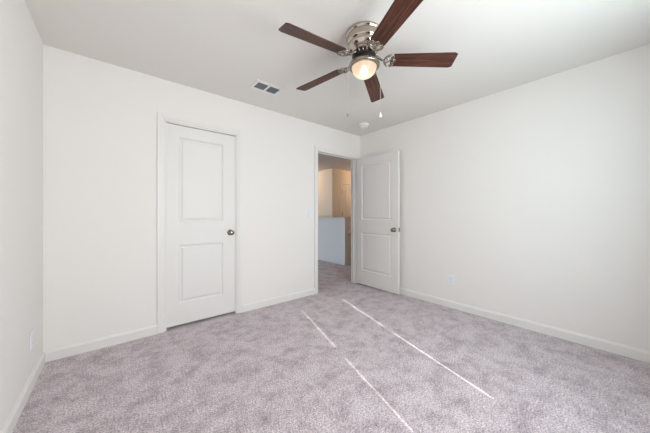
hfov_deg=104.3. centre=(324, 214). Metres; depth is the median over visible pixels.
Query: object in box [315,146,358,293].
door frame
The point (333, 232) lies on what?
wall
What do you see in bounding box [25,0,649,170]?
ceiling
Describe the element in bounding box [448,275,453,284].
wall outlet
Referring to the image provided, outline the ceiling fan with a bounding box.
[278,0,457,117]
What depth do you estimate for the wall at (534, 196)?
2.43 m
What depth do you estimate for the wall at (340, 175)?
7.36 m
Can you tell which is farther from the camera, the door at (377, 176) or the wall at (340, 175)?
the wall at (340, 175)
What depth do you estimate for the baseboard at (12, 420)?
1.48 m
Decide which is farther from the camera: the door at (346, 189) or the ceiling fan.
the door at (346, 189)
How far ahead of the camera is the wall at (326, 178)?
7.37 m
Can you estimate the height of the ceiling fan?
0.605 m
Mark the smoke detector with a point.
(362, 125)
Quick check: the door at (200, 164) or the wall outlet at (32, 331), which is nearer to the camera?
the wall outlet at (32, 331)
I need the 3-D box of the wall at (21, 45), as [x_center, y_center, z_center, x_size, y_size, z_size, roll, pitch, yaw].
[-1.080,-0.085,0.545,0.115,2.440,3.528,0,0,-40]
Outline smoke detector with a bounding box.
[359,123,368,127]
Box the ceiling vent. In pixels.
[249,79,283,95]
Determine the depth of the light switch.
3.55 m
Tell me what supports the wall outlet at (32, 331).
attached to the wall at (21, 45)
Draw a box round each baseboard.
[0,352,44,432]
[43,288,314,362]
[400,288,649,362]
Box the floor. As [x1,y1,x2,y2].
[12,260,649,432]
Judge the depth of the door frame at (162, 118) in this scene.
2.45 m
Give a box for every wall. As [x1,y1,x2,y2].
[0,0,42,431]
[43,45,359,350]
[318,169,334,216]
[318,217,350,264]
[335,169,350,217]
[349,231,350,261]
[360,44,649,350]
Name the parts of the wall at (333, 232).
baseboard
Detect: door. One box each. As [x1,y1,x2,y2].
[166,123,234,327]
[342,184,350,231]
[356,150,399,293]
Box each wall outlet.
[30,329,33,350]
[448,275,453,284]
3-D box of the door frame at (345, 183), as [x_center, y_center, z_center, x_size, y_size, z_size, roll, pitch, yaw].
[0.767,0.085,7.710,0.892,2.101,0.127,0,0,-40]
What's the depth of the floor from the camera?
1.78 m
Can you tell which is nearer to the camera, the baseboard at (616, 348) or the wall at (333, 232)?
the baseboard at (616, 348)
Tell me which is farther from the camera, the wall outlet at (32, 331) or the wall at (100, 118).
the wall at (100, 118)
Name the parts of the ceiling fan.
blade, blade, lamp shade, blade, pull chain, blade, blade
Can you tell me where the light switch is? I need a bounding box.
[308,209,311,216]
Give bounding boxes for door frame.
[157,112,241,333]
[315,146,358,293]
[341,181,350,217]
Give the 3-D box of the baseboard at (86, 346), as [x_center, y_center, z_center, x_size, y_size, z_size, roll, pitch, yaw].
[-1.152,1.091,2.769,2.615,0.087,0.013,0,0,-40]

